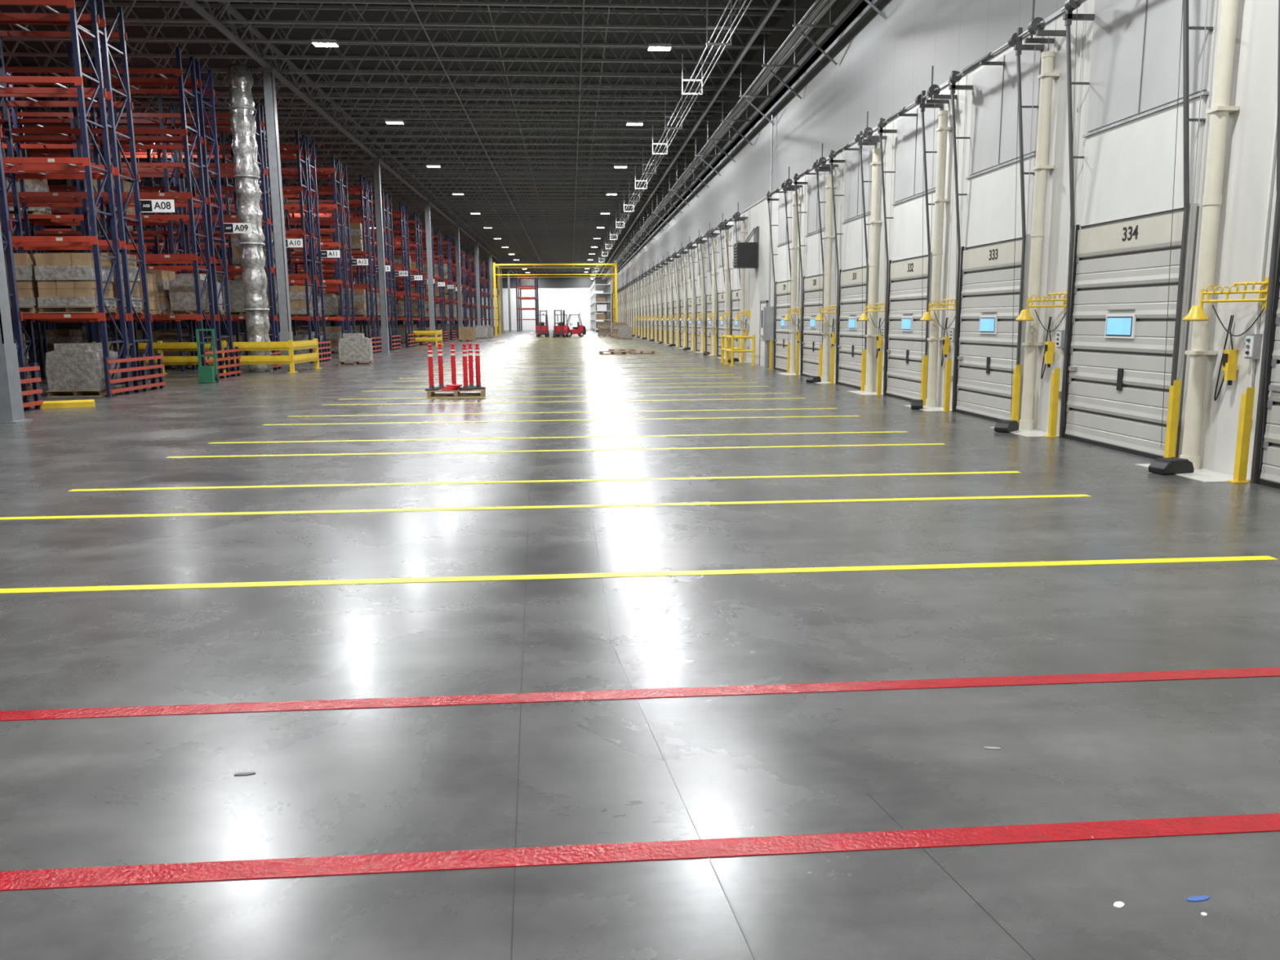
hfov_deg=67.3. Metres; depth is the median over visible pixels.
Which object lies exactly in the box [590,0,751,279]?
hanger
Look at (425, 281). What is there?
aisle sign
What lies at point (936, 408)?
pad
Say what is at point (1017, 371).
guard
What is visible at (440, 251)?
rack
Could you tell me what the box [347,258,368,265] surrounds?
aisle sign
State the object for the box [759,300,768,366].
door
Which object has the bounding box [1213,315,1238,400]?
pendant controller
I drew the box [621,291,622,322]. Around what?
tube
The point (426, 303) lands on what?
load
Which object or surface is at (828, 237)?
tube
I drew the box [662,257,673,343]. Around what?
dock door
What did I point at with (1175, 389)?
guard
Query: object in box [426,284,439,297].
load
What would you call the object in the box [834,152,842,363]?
pipe
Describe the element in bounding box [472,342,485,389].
delineator post
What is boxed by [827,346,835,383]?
guard
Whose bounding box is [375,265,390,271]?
aisle sign
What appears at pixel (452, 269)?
rack
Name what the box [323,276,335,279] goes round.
load
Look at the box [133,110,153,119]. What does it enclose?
light
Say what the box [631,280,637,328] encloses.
door
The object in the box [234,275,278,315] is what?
load
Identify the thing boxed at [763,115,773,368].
pipe
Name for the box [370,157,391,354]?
steel column
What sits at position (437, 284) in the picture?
aisle sign
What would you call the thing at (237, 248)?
load
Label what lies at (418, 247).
rack
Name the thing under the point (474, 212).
light
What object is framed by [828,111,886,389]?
dock door
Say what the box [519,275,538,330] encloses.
rack
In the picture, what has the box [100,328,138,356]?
load
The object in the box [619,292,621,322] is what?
tube
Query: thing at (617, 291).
door
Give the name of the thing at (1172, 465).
chock
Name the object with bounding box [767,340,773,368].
guard
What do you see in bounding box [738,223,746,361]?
tube
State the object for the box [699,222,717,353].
dock door
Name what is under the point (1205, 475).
pad
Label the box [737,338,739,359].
guard
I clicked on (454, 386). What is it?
post
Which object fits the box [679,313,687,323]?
light
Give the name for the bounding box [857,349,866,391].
guard
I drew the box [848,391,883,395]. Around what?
pad
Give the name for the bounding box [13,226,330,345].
wall
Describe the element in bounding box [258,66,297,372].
steel column
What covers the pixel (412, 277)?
aisle sign
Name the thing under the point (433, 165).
light
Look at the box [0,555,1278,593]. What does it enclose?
floor line
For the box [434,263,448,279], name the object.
load
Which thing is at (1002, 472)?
floor line
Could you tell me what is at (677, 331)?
guard
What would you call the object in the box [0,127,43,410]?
rack
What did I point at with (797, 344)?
guard
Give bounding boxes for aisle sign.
[130,199,174,212]
[216,222,251,233]
[285,239,302,247]
[316,250,340,257]
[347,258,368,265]
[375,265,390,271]
[394,271,408,275]
[408,275,422,279]
[423,279,434,283]
[435,282,444,286]
[444,284,453,288]
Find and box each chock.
[683,346,690,350]
[728,357,739,361]
[805,376,821,382]
[911,399,923,408]
[994,419,1018,432]
[1148,457,1194,475]
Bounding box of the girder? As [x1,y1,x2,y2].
[1,0,515,274]
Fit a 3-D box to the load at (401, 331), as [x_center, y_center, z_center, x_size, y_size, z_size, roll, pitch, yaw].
[-17.659,-10.880,72.351,1.200,1.180,1.100,-1,9,-4]
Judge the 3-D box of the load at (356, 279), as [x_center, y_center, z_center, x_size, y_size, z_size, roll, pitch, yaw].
[-20.480,-14.334,71.573,1.200,1.292,1.100,-1,9,-4]
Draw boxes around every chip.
[983,746,1000,749]
[1113,901,1124,908]
[1200,911,1207,915]
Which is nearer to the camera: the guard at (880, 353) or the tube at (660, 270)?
the guard at (880, 353)
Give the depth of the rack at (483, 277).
116.89 m
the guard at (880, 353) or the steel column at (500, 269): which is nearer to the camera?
the guard at (880, 353)
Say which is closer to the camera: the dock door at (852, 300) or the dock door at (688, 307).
the dock door at (852, 300)
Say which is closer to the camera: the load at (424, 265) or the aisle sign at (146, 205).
the aisle sign at (146, 205)
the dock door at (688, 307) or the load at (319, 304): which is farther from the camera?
the dock door at (688, 307)
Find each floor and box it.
[0,329,1279,959]
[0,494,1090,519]
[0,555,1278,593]
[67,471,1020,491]
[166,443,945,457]
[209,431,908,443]
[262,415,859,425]
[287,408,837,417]
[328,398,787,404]
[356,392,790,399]
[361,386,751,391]
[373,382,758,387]
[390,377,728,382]
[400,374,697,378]
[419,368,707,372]
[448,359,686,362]
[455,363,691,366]
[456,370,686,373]
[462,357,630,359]
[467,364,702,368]
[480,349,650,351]
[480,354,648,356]
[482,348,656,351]
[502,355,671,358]
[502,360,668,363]
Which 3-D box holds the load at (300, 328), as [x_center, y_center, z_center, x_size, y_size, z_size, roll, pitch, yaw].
[-19.329,-8.360,56.642,1.200,1.392,1.100,-1,9,-4]
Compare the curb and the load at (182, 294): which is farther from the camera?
the load at (182, 294)
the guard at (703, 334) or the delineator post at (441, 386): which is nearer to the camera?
the delineator post at (441, 386)
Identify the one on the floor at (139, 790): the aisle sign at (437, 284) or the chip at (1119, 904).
the chip at (1119, 904)
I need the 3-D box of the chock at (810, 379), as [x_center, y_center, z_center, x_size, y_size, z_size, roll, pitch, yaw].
[4.417,-2.564,24.465,0.206,0.145,0.408,8,13,42]
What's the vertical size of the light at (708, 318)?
0.555 m
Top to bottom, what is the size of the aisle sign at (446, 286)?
0.300 m
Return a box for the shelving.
[590,280,612,332]
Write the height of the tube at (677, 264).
5.320 m
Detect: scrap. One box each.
[234,772,255,775]
[1186,895,1209,902]
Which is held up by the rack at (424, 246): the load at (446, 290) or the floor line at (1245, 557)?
the load at (446, 290)
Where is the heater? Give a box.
[733,226,759,268]
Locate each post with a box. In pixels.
[424,343,439,391]
[435,342,444,389]
[441,383,462,390]
[450,342,461,388]
[458,343,473,390]
[467,342,475,387]
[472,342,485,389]
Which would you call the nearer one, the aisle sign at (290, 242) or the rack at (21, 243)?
the rack at (21, 243)
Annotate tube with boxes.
[617,293,618,322]
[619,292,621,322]
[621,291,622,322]
[622,290,624,322]
[624,289,626,322]
[626,290,628,324]
[628,287,630,327]
[631,286,632,331]
[632,284,635,334]
[635,283,637,336]
[637,280,639,336]
[640,280,643,337]
[644,278,646,337]
[647,276,649,339]
[650,272,653,339]
[654,272,657,341]
[659,269,662,341]
[664,266,667,343]
[669,263,673,343]
[675,260,679,346]
[683,256,687,347]
[691,251,695,350]
[700,245,705,351]
[711,240,716,355]
[724,230,730,357]
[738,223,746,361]
[789,193,800,373]
[821,167,835,381]
[864,143,881,391]
[925,99,951,407]
[1018,36,1059,430]
[1179,0,1239,469]
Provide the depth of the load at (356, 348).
36.32 m
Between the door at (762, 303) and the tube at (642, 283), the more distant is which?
the tube at (642, 283)
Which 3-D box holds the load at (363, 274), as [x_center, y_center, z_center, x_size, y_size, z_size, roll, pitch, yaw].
[-18.853,-13.698,67.376,1.200,1.392,1.100,-1,9,-4]
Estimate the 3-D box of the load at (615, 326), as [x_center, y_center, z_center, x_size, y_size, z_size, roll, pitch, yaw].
[-1.887,-13.557,87.045,1.200,1.392,1.100,-2,10,-10]
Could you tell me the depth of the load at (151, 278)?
27.30 m
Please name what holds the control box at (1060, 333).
attached to the wall at (882, 68)
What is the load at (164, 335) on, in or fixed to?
on the floor at (139, 790)
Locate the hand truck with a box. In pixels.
[195,328,219,382]
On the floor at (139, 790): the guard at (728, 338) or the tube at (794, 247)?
the guard at (728, 338)
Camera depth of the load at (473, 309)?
106.69 m
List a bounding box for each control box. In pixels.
[718,228,719,265]
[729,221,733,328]
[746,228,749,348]
[799,175,805,333]
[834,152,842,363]
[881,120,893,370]
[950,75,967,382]
[1056,2,1084,398]
[1244,99,1277,425]
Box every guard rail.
[92,341,219,373]
[221,338,321,373]
[407,329,444,345]
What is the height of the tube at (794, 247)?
5.320 m
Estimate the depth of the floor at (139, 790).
4.47 m
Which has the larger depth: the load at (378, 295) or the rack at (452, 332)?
the rack at (452, 332)
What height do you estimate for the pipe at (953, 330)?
5.050 m
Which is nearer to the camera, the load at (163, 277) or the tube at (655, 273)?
the load at (163, 277)
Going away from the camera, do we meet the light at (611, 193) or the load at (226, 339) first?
the load at (226, 339)
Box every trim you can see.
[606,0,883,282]
[717,0,1083,228]
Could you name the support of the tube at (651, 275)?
attached to the wall at (882, 68)
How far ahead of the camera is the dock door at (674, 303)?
60.39 m
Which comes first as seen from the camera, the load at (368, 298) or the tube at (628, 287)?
the load at (368, 298)
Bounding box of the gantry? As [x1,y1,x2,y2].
[493,262,617,335]
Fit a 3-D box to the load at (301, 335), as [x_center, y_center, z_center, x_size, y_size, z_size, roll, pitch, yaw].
[-15.721,-6.449,45.635,1.200,1.180,1.100,-1,9,-4]
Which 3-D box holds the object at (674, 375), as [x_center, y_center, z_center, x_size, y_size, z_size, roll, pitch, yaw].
[-2.063,-2.995,27.829,9.650,0.003,0.085,-1,9,-4]
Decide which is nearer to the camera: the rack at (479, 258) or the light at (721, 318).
the light at (721, 318)
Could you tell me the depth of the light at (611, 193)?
60.30 m
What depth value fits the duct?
30.89 m
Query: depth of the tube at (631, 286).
101.87 m
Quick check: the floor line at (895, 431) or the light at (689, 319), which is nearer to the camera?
the floor line at (895, 431)
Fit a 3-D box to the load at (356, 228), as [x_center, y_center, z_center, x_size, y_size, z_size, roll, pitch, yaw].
[-14.756,-12.369,49.144,1.200,1.392,1.100,-1,9,-4]
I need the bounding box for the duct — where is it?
[226,64,272,372]
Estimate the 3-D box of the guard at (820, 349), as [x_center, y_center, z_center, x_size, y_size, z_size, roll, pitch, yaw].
[4.672,-3.032,24.938,0.150,0.920,0.120,-1,9,-4]
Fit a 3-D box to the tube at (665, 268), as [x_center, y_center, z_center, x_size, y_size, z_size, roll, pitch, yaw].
[1.771,-11.986,65.467,0.225,5.320,0.190,-1,9,-4]
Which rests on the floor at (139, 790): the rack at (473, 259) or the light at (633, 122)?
the rack at (473, 259)
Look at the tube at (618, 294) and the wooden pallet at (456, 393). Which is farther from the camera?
the tube at (618, 294)
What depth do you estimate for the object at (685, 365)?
33.82 m
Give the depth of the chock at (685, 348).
50.95 m
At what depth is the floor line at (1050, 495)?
8.36 m
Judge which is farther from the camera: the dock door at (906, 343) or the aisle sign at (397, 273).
the aisle sign at (397, 273)
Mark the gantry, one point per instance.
(614, 266)
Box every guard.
[671,330,672,343]
[676,331,679,346]
[684,332,686,346]
[693,333,694,350]
[699,333,701,351]
[702,333,704,352]
[710,334,711,354]
[714,334,715,355]
[720,333,756,365]
[728,337,729,358]
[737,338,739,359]
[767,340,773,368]
[786,342,790,373]
[794,342,799,375]
[818,345,822,378]
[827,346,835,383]
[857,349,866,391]
[874,351,882,395]
[920,355,928,405]
[941,357,951,411]
[1010,364,1021,422]
[1043,368,1060,437]
[1164,380,1181,457]
[1226,387,1254,483]
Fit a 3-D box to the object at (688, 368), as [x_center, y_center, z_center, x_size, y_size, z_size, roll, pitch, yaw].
[-2.325,-3.596,31.450,9.650,0.003,0.085,-1,9,-4]
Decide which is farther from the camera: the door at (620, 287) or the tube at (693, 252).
the door at (620, 287)
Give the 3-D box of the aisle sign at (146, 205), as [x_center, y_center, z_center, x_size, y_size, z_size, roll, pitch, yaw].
[-11.826,-6.652,23.347,1.003,0.300,0.082,-2,10,-7]
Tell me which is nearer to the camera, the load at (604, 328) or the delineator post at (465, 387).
the delineator post at (465, 387)
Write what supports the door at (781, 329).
in the wall at (882, 68)
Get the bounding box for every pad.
[777,373,799,375]
[813,381,835,383]
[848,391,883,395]
[903,404,951,411]
[990,426,1058,436]
[1135,463,1250,482]
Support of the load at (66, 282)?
on the rack at (21, 243)
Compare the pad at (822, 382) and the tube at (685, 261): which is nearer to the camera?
the pad at (822, 382)
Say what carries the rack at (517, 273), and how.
on the floor at (139, 790)
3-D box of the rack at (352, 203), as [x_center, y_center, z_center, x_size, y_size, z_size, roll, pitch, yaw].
[-26.994,-11.803,54.823,25.450,8.900,2.920,-1,9,-4]
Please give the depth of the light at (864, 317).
20.39 m
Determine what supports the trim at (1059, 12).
attached to the wall at (882, 68)
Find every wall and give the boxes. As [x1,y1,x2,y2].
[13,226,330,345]
[374,267,607,330]
[607,0,1278,479]
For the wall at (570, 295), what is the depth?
168.37 m
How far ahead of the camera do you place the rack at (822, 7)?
31.12 m
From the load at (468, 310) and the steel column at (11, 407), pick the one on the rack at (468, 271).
the load at (468, 310)
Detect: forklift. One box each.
[535,310,549,337]
[551,310,568,337]
[552,310,586,337]
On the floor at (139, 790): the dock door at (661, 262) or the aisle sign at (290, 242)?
the dock door at (661, 262)
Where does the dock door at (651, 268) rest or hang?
on the floor at (139, 790)
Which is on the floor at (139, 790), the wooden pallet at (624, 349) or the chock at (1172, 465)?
the wooden pallet at (624, 349)
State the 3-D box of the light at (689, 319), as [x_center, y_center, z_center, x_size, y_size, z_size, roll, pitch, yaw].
[2.743,-8.512,50.570,0.500,0.555,0.708,-1,9,-4]
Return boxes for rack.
[0,0,165,397]
[0,45,241,378]
[0,95,281,371]
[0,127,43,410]
[3,129,331,364]
[13,154,355,355]
[36,189,400,350]
[40,174,382,355]
[44,201,416,347]
[46,212,428,345]
[70,223,439,342]
[149,234,456,340]
[150,227,448,341]
[183,240,458,338]
[225,248,473,330]
[240,253,477,334]
[293,244,467,329]
[293,257,483,335]
[297,259,487,326]
[324,269,498,327]
[330,268,498,332]
[331,262,491,327]
[363,269,495,333]
[515,271,536,331]
[517,273,537,331]
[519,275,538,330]
[599,0,885,283]
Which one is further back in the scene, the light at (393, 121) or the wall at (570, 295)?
the wall at (570, 295)
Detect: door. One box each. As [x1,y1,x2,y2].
[617,285,622,322]
[617,290,620,314]
[618,288,622,322]
[620,287,624,322]
[622,284,626,322]
[623,281,628,323]
[625,284,630,317]
[626,278,632,327]
[629,281,635,326]
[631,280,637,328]
[633,277,638,336]
[636,271,643,337]
[639,269,646,337]
[642,266,649,337]
[645,269,653,339]
[648,262,657,339]
[653,263,662,341]
[657,260,666,342]
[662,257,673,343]
[668,247,679,344]
[674,248,688,346]
[681,243,696,347]
[689,230,706,351]
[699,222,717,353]
[710,213,731,355]
[723,202,747,358]
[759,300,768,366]
[766,166,802,372]
[793,143,838,377]
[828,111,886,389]
[876,66,957,401]
[947,0,1066,426]
[1058,0,1214,459]
[1250,0,1279,488]
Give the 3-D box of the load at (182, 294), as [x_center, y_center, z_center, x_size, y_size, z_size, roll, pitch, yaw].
[-13.198,-5.508,28.596,1.200,1.180,1.100,-1,9,-4]
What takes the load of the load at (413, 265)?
on the rack at (440, 251)
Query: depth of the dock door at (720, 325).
42.00 m
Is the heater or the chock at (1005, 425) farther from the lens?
the heater
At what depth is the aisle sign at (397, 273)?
56.99 m
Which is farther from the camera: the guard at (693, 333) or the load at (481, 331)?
the load at (481, 331)
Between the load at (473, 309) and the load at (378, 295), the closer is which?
the load at (378, 295)
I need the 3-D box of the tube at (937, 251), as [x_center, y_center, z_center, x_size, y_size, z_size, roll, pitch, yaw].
[5.285,-3.952,17.035,0.225,5.320,0.190,-1,9,-4]
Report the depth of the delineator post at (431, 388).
20.58 m
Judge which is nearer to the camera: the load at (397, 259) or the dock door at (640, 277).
the load at (397, 259)
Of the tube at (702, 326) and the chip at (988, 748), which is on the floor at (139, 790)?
the chip at (988, 748)
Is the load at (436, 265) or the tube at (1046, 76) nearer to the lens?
the tube at (1046, 76)
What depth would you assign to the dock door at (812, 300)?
26.04 m
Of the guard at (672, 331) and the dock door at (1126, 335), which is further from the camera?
the guard at (672, 331)
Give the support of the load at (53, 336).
on the floor at (139, 790)
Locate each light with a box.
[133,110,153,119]
[311,29,339,47]
[385,115,404,124]
[426,158,440,167]
[452,189,464,195]
[470,209,479,213]
[605,191,617,195]
[613,162,627,168]
[626,114,643,125]
[647,34,671,51]
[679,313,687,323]
[686,313,695,322]
[696,312,705,323]
[706,311,716,322]
[719,311,730,324]
[733,309,750,324]
[782,307,799,325]
[814,305,836,326]
[857,302,885,328]
[920,298,955,329]
[1015,289,1067,332]
[1182,277,1268,336]
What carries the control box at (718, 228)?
attached to the wall at (882, 68)
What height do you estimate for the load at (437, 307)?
1.180 m
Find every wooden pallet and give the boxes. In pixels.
[426,386,485,397]
[599,351,626,355]
[608,348,636,352]
[628,350,655,354]
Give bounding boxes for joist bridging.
[13,0,742,271]
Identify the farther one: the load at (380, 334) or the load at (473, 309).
the load at (473, 309)
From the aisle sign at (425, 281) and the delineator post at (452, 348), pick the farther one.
the aisle sign at (425, 281)
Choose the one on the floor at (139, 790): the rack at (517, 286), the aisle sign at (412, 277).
the rack at (517, 286)
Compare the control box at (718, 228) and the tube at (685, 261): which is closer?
the control box at (718, 228)
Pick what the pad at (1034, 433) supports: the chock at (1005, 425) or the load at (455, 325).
the chock at (1005, 425)
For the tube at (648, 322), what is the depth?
80.02 m
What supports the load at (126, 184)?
on the rack at (178, 171)
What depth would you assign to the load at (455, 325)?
106.76 m
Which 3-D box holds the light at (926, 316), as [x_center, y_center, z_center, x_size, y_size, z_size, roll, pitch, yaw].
[5.201,-2.894,16.700,0.500,0.555,0.708,-1,9,-4]
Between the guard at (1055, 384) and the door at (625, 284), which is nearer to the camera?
the guard at (1055, 384)
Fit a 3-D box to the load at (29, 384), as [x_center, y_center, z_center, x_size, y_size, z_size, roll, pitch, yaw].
[-15.570,-2.803,23.080,1.200,1.392,1.100,-1,9,-4]
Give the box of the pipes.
[408,0,584,273]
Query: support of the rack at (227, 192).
on the floor at (139, 790)
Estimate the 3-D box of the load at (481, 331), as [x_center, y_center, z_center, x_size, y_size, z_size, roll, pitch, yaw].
[-14.596,-13.536,88.159,1.200,1.180,1.100,-1,9,-5]
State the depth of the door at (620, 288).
122.52 m
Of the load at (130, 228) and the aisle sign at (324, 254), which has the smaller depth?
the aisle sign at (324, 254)
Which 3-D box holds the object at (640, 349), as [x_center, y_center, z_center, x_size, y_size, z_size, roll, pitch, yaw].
[-3.804,-6.976,51.829,9.650,0.003,0.085,-1,9,-4]
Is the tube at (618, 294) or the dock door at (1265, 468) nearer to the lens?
the dock door at (1265, 468)
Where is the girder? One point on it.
(210, 18)
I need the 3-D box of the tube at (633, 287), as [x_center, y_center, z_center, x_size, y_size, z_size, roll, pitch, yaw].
[-0.606,-17.421,98.235,0.225,5.320,0.190,-1,9,-4]
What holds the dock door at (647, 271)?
on the floor at (139, 790)
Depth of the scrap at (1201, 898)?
2.67 m
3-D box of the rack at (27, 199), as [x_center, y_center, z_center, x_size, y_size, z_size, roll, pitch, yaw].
[-24.960,-7.151,26.779,25.450,8.900,2.920,-1,9,-4]
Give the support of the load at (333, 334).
on the floor at (139, 790)
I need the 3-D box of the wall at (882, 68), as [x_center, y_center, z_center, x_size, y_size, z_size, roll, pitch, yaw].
[0.875,-17.215,80.541,0.250,11.100,180.000,-1,9,-4]
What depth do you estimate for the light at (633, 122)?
38.70 m
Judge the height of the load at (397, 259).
1.292 m
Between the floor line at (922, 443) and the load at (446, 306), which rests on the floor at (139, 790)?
the floor line at (922, 443)
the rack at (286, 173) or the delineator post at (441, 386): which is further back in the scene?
the rack at (286, 173)
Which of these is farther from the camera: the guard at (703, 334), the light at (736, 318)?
the guard at (703, 334)
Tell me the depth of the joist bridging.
33.30 m
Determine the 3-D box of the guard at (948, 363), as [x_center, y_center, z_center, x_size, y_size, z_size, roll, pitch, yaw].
[5.280,-1.641,16.554,0.150,0.920,0.120,-1,9,-4]
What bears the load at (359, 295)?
on the rack at (322, 189)
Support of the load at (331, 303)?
on the rack at (322, 189)
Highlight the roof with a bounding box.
[0,0,813,272]
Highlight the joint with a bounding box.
[511,355,1035,959]
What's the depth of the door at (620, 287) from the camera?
118.90 m
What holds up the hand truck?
on the floor at (139, 790)
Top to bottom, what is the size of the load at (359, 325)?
1.392 m
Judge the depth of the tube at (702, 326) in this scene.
47.18 m
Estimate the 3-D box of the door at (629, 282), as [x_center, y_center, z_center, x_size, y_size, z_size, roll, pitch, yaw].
[-0.811,-17.923,99.493,0.460,5.900,3.230,-1,9,-4]
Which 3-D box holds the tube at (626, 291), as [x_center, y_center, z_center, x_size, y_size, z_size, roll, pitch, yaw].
[-1.399,-19.233,109.157,0.225,5.320,0.190,-1,9,-4]
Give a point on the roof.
(560, 255)
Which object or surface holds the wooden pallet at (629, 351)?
on the floor at (139, 790)
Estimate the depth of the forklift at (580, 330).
95.26 m
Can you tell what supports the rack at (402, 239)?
on the floor at (139, 790)
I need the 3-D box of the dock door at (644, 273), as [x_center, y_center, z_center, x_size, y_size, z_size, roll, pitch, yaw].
[0.510,-14.903,81.289,0.460,5.900,3.230,-1,9,-4]
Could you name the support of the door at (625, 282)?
in the wall at (882, 68)
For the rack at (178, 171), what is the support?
on the floor at (139, 790)
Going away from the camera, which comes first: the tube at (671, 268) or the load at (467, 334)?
the tube at (671, 268)
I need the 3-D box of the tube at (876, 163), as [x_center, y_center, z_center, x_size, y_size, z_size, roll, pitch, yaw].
[5.021,-4.556,20.676,0.225,5.320,0.190,-1,9,-4]
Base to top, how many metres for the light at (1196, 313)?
0.555 m
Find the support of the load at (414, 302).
on the rack at (418, 247)
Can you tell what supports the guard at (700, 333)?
on the pad
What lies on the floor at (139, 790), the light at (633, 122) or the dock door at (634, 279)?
the dock door at (634, 279)
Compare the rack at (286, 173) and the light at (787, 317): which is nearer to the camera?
the light at (787, 317)
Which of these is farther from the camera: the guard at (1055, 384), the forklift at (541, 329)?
the forklift at (541, 329)
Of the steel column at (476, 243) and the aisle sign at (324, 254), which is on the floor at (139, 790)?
the steel column at (476, 243)
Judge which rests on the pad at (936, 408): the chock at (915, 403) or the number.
the chock at (915, 403)
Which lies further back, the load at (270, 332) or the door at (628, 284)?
the door at (628, 284)
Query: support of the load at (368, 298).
on the rack at (322, 189)
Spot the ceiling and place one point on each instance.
(169, 32)
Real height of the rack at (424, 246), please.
8.900 m
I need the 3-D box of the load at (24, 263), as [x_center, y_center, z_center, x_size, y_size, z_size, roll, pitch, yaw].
[-14.012,-4.387,21.559,1.200,1.292,1.100,-1,9,-4]
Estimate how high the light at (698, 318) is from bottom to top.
0.555 m
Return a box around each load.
[4,253,46,313]
[5,179,52,214]
[13,333,32,390]
[34,253,117,313]
[40,329,83,364]
[45,342,124,397]
[84,179,135,214]
[91,252,142,313]
[98,226,133,242]
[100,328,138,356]
[118,272,161,314]
[137,329,146,354]
[139,270,175,314]
[144,331,157,356]
[155,328,195,369]
[168,273,225,315]
[180,273,224,314]
[204,334,243,355]
[222,280,269,315]
[231,229,275,269]
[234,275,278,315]
[268,326,296,352]
[288,285,313,315]
[290,296,321,316]
[293,239,318,258]
[293,331,322,356]
[298,325,321,331]
[318,293,340,316]
[319,326,342,354]
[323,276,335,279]
[337,222,363,251]
[338,333,373,365]
[340,325,362,333]
[342,289,369,317]
[350,297,370,317]
[355,278,360,284]
[359,324,376,337]
[360,274,378,288]
[368,293,387,317]
[371,328,392,349]
[394,255,411,273]
[395,302,403,317]
[397,327,413,343]
[399,324,417,342]
[402,299,420,318]
[408,262,418,276]
[411,288,425,295]
[416,301,429,318]
[417,327,430,342]
[422,263,435,276]
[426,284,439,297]
[426,303,442,318]
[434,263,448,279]
[437,323,449,326]
[437,326,451,338]
[443,304,457,318]
[444,288,456,299]
[453,324,463,336]
[457,327,475,342]
[462,306,469,319]
[472,308,475,319]
[475,325,488,338]
[484,325,493,337]
[597,322,611,336]
[611,322,626,337]
[617,324,632,339]
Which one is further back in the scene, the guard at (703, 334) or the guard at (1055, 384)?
the guard at (703, 334)
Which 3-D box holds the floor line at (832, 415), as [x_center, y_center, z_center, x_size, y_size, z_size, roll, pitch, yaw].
[-1.177,-0.970,15.617,9.650,0.003,0.100,-1,9,-4]
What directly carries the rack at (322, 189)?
on the floor at (139, 790)
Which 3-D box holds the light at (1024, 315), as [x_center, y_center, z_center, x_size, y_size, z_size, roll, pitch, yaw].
[5.465,-2.290,13.059,0.500,0.555,0.708,-1,9,-4]
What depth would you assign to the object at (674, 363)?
35.14 m
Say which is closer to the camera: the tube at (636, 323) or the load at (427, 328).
the load at (427, 328)
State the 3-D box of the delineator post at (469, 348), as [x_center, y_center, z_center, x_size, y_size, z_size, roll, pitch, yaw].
[-3.722,-2.518,21.162,0.300,0.990,0.295,-1,9,-4]
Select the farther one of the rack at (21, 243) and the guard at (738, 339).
the guard at (738, 339)
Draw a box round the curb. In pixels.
[34,399,95,408]
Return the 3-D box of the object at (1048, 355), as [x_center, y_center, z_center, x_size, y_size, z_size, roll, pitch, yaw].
[5.664,-1.825,13.333,0.117,0.869,0.276,1,10,9]
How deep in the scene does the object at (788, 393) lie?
20.56 m
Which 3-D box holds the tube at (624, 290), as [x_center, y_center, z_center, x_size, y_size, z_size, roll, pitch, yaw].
[-1.663,-19.837,112.798,0.225,5.320,0.190,-1,9,-4]
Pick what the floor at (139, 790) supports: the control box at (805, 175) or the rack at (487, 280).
the rack at (487, 280)
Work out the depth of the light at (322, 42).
27.25 m
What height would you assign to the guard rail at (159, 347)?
1.050 m
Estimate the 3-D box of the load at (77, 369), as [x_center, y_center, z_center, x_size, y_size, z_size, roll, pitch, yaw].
[-12.700,-2.532,21.961,1.200,1.180,1.100,-1,9,-4]
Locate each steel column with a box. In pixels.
[0,217,32,423]
[66,179,87,342]
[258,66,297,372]
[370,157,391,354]
[422,200,435,345]
[453,226,462,327]
[474,242,480,325]
[488,253,494,334]
[498,262,504,333]
[506,268,511,331]
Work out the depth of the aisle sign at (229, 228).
28.95 m
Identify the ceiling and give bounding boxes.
[0,0,792,257]
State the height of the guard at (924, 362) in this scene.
0.920 m
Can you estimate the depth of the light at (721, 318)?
39.71 m

